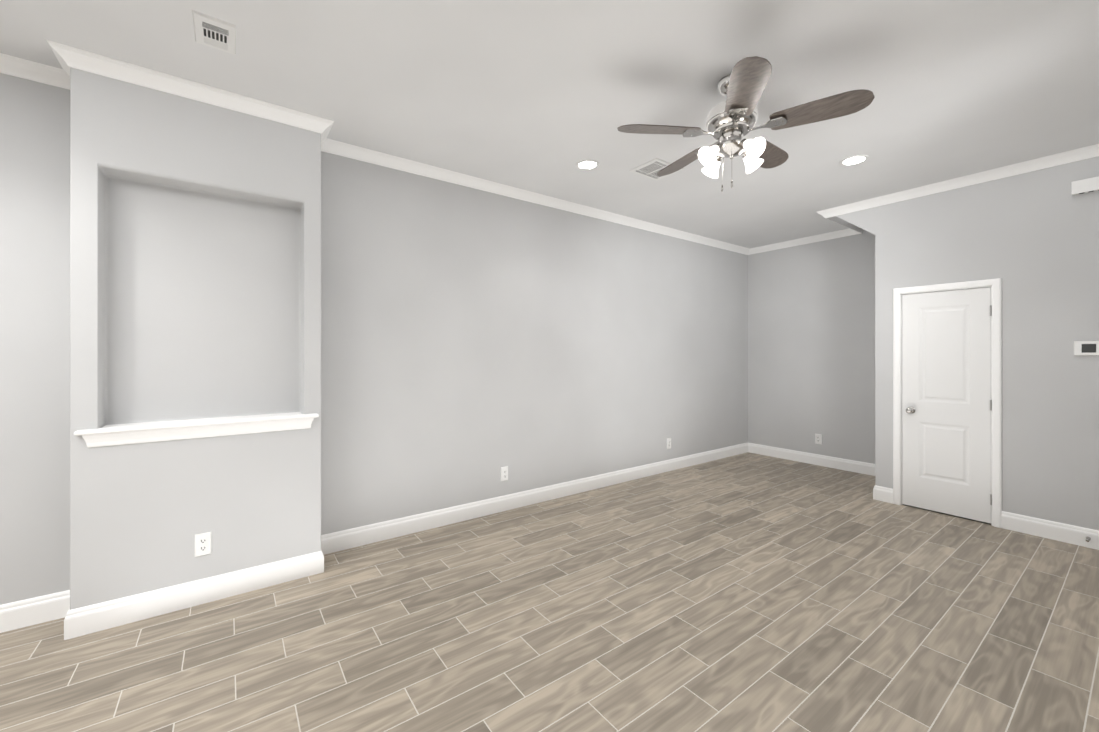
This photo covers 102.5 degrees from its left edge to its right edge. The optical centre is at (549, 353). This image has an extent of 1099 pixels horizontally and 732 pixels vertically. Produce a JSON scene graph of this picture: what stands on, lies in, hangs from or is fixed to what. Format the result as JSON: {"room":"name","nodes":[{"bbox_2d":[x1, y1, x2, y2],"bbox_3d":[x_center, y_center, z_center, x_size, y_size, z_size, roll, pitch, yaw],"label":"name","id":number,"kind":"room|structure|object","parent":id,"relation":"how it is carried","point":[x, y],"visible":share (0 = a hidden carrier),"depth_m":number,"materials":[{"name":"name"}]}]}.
{"room":"empty living room","nodes":[
{"label":"empty living room","id":0,"kind":"room"},
{"bbox_2d":[70,67,320,609],"bbox_3d":[-2.096,-0.046,2.744,1.171,3.030,0.285,0,0,-36],"label":"wall","id":1,"kind":"structure","parent":0,"point":[195,259],"depth_m":2.62,"materials":[{"name":"paint"}]},
{"bbox_2d":[74,412,318,447],"bbox_3d":[-2.044,0.446,2.674,1.129,0.096,0.188,0,0,-36],"label":"trim","id":2,"kind":"structure","parent":1,"relation":"attached to","point":[124,434],"depth_m":2.57,"materials":[{"name":"white wood"}]},
{"bbox_2d":[194,531,211,556],"bbox_3d":[-2.041,1.124,2.599,0.080,0.132,0.011,0,0,-36],"label":"electrical outlet","id":3,"kind":"object","parent":1,"relation":"attached to","point":[202,544],"visible":1,"depth_m":2.60,"materials":[{"name":"white plastic"}]},
{"bbox_2d":[0,73,747,604],"bbox_3d":[-1.331,-0.045,3.552,10.820,3.030,0.120,0,0,-36],"label":"wall","id":4,"kind":"structure","parent":0,"point":[474,341],"depth_m":3.77,"materials":[{"name":"paint"}]},
{"bbox_2d":[0,590,69,632],"bbox_3d":[-4.155,1.397,1.407,3.730,0.142,0.016,0,0,-36],"label":"baseboard","id":5,"kind":"structure","parent":4,"relation":"attached to","point":[41,609],"depth_m":2.39,"materials":[{"name":"white wood"}]},
{"bbox_2d":[0,53,69,89],"bbox_3d":[-4.133,-1.524,1.379,3.730,0.076,0.090,0,0,-36],"label":"crown molding","id":6,"kind":"structure","parent":4,"relation":"attached to","point":[9,65],"depth_m":2.38,"materials":[{"name":"white wood"}]},
{"bbox_2d":[501,466,507,480],"bbox_3d":[-0.420,1.125,4.134,0.080,0.132,0.011,0,0,-36],"label":"electrical outlet","id":7,"kind":"object","parent":4,"relation":"attached to","point":[504,473],"visible":1,"depth_m":4.13,"materials":[{"name":"white plastic"}]},
{"bbox_2d":[321,442,747,553],"bbox_3d":[0.640,1.400,4.905,5.800,0.142,0.016,0,0,-36],"label":"baseboard","id":8,"kind":"structure","parent":4,"relation":"attached to","point":[372,533],"depth_m":4.10,"materials":[{"name":"white wood"}]},
{"bbox_2d":[321,140,751,254],"bbox_3d":[0.661,-1.521,4.877,5.800,0.076,0.090,0,0,-36],"label":"crown molding","id":9,"kind":"structure","parent":4,"relation":"attached to","point":[340,148],"depth_m":4.09,"materials":[{"name":"white wood"}]},
{"bbox_2d":[667,438,670,448],"bbox_3d":[1.503,1.127,5.537,0.080,0.132,0.011,0,0,-36],"label":"electrical outlet","id":10,"kind":"object","parent":4,"relation":"attached to","point":[668,443],"visible":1,"depth_m":5.53,"materials":[{"name":"white plastic"}]},
{"bbox_2d":[0,452,1098,731],"bbox_3d":[0.056,1.498,1.548,11.300,0.060,5.350,0,0,-36],"label":"floor","id":11,"kind":"structure","parent":0,"point":[748,592],"depth_m":2.32,"materials":[{"name":"brown tile"}]},
{"bbox_2d":[56,546,327,639],"bbox_3d":[-2.008,1.398,2.620,1.202,0.142,0.016,0,0,-36],"label":"baseboard","id":12,"kind":"structure","parent":11,"relation":"on","point":[85,620],"depth_m":2.54,"materials":[{"name":"white wood"}]},
{"bbox_2d":[0,0,1098,248],"bbox_3d":[0.056,-1.592,1.551,11.300,0.060,5.350,0,0,-36],"label":"ceiling","id":13,"kind":"structure","parent":0,"point":[542,96],"depth_m":2.50,"materials":[{"name":"paint"}]},
{"bbox_2d":[44,40,335,143],"bbox_3d":[-1.997,-1.523,2.608,1.306,0.076,0.083,0,0,-36],"label":"crown molding","id":14,"kind":"structure","parent":13,"relation":"attached to","point":[67,57],"depth_m":2.52,"materials":[{"name":"white wood"}]},
{"bbox_2d":[192,10,235,54],"bbox_3d":[-1.628,-1.555,2.148,0.165,0.012,0.245,0,0,-36],"label":"ceiling vent","id":15,"kind":"object","parent":13,"relation":"in","point":[213,32],"visible":1,"depth_m":2.13,"materials":[{"name":"white metal"}]},
{"bbox_2d":[576,160,598,169],"bbox_3d":[0.314,-1.556,3.640,0.196,0.007,0.196,0,0,-36],"label":"recessed light","id":16,"kind":"object","parent":13,"relation":"in","point":[587,164],"visible":1,"depth_m":3.63,"materials":[{"name":"white"}]},
{"bbox_2d":[629,158,683,180],"bbox_3d":[0.904,-1.554,3.730,0.355,0.012,0.300,0,0,-36],"label":"ceiling vent","id":17,"kind":"object","parent":13,"relation":"in","point":[651,169],"visible":0.77,"depth_m":3.71,"materials":[{"name":"white metal"}]},
{"bbox_2d":[617,56,874,191],"bbox_3d":[1.070,-1.245,2.560,1.232,0.631,1.260,0,0,-36],"label":"fan","id":18,"kind":"object","parent":13,"relation":"hanging from","point":[731,121],"visible":1,"depth_m":2.41,"materials":[{"name":"wood"}]},
{"bbox_2d":[839,155,868,165],"bbox_3d":[2.455,-1.556,3.556,0.196,0.007,0.196,0,0,-36],"label":"recessed light","id":19,"kind":"object","parent":13,"relation":"in","point":[853,160],"visible":1,"depth_m":3.55,"materials":[{"name":"white"}]},
{"bbox_2d":[748,229,874,463],"bbox_3d":[4.391,-0.044,4.787,0.120,3.030,4.870,0,0,-36],"label":"wall","id":20,"kind":"structure","parent":0,"point":[811,340],"depth_m":5.87,"materials":[{"name":"paint"}]},
{"bbox_2d":[752,228,861,253],"bbox_3d":[3.412,-1.520,5.970,0.068,0.076,1.388,0,0,-36],"label":"crown molding","id":21,"kind":"structure","parent":20,"relation":"attached to","point":[831,235],"depth_m":5.97,"materials":[{"name":"white wood"}]},
{"bbox_2d":[748,443,874,475],"bbox_3d":[3.550,1.401,5.822,0.016,0.142,1.905,0,0,-36],"label":"baseboard","id":22,"kind":"structure","parent":20,"relation":"attached to","point":[810,458],"depth_m":5.85,"materials":[{"name":"white wood"}]},
{"bbox_2d":[815,434,821,444],"bbox_3d":[3.550,1.127,5.825,0.011,0.132,0.080,0,0,-36],"label":"electrical outlet","id":23,"kind":"object","parent":20,"relation":"attached to","point":[818,438],"visible":1,"depth_m":5.82,"materials":[{"name":"white plastic"}]},
{"bbox_2d":[836,202,898,488],"bbox_3d":[3.629,-0.044,4.864,1.020,3.030,0.652,0,0,-36],"label":"wall","id":24,"kind":"structure","parent":0,"point":[881,223],"depth_m":4.40,"materials":[{"name":"paint"}]},
{"bbox_2d":[831,217,859,235],"bbox_3d":[3.388,-1.521,5.135,0.930,0.076,0.068,0,0,-36],"label":"crown molding","id":25,"kind":"structure","parent":24,"relation":"attached to","point":[853,230],"depth_m":5.27,"materials":[{"name":"white wood"}]},
{"bbox_2d":[873,485,892,501],"bbox_3d":[3.691,1.400,4.747,1.016,0.142,0.031,0,0,-36],"label":"baseboard","id":26,"kind":"structure","parent":24,"relation":"attached to","point":[879,492],"depth_m":4.40,"materials":[{"name":"white wood"}]},
{"bbox_2d":[899,156,1098,529],"bbox_3d":[4.230,-0.045,3.277,0.120,3.030,2.620,0,0,-36],"label":"wall","id":27,"kind":"structure","parent":0,"point":[1046,246],"depth_m":3.57,"materials":[{"name":"paint"}]},
{"bbox_2d":[902,287,991,524],"bbox_3d":[3.599,0.449,4.025,0.115,2.042,0.624,0,0,-36],"label":"door","id":28,"kind":"structure","parent":27,"relation":"in","point":[946,403],"depth_m":4.02,"materials":[{"name":"white wood"}]},
{"bbox_2d":[893,278,1001,527],"bbox_3d":[3.644,0.415,4.063,0.139,2.110,0.750,0,0,-36],"label":"door frame","id":29,"kind":"structure","parent":27,"relation":"attached to","point":[996,284],"depth_m":3.78,"materials":[{"name":"white wood"}]},
{"bbox_2d":[817,144,1098,219],"bbox_3d":[3.941,-1.522,3.514,0.068,0.076,3.340,0,0,-36],"label":"crown molding","id":30,"kind":"structure","parent":27,"relation":"attached to","point":[1092,151],"depth_m":3.86,"materials":[{"name":"white wood"}]},
{"bbox_2d":[1001,511,1098,549],"bbox_3d":[4.382,1.398,2.951,0.016,0.142,1.915,0,0,-36],"label":"baseboard","id":31,"kind":"structure","parent":27,"relation":"attached to","point":[1076,535],"depth_m":3.50,"materials":[{"name":"white wood"}]},
{"bbox_2d":[1071,176,1098,195],"bbox_3d":[4.092,-1.275,3.331,0.040,0.099,0.190,0,0,-36],"label":"box","id":32,"kind":"object","parent":27,"relation":"attached to","point":[1088,185],"visible":1,"depth_m":3.34,"materials":[{"name":"white plastic"}]},
{"bbox_2d":[1074,341,1098,355],"bbox_3d":[4.092,-0.042,3.344,0.024,0.112,0.150,0,0,-36],"label":"thermostat","id":33,"kind":"object","parent":27,"relation":"attached to","point":[1086,348],"visible":1,"depth_m":3.35,"materials":[{"name":"white plastic"}]}
]}

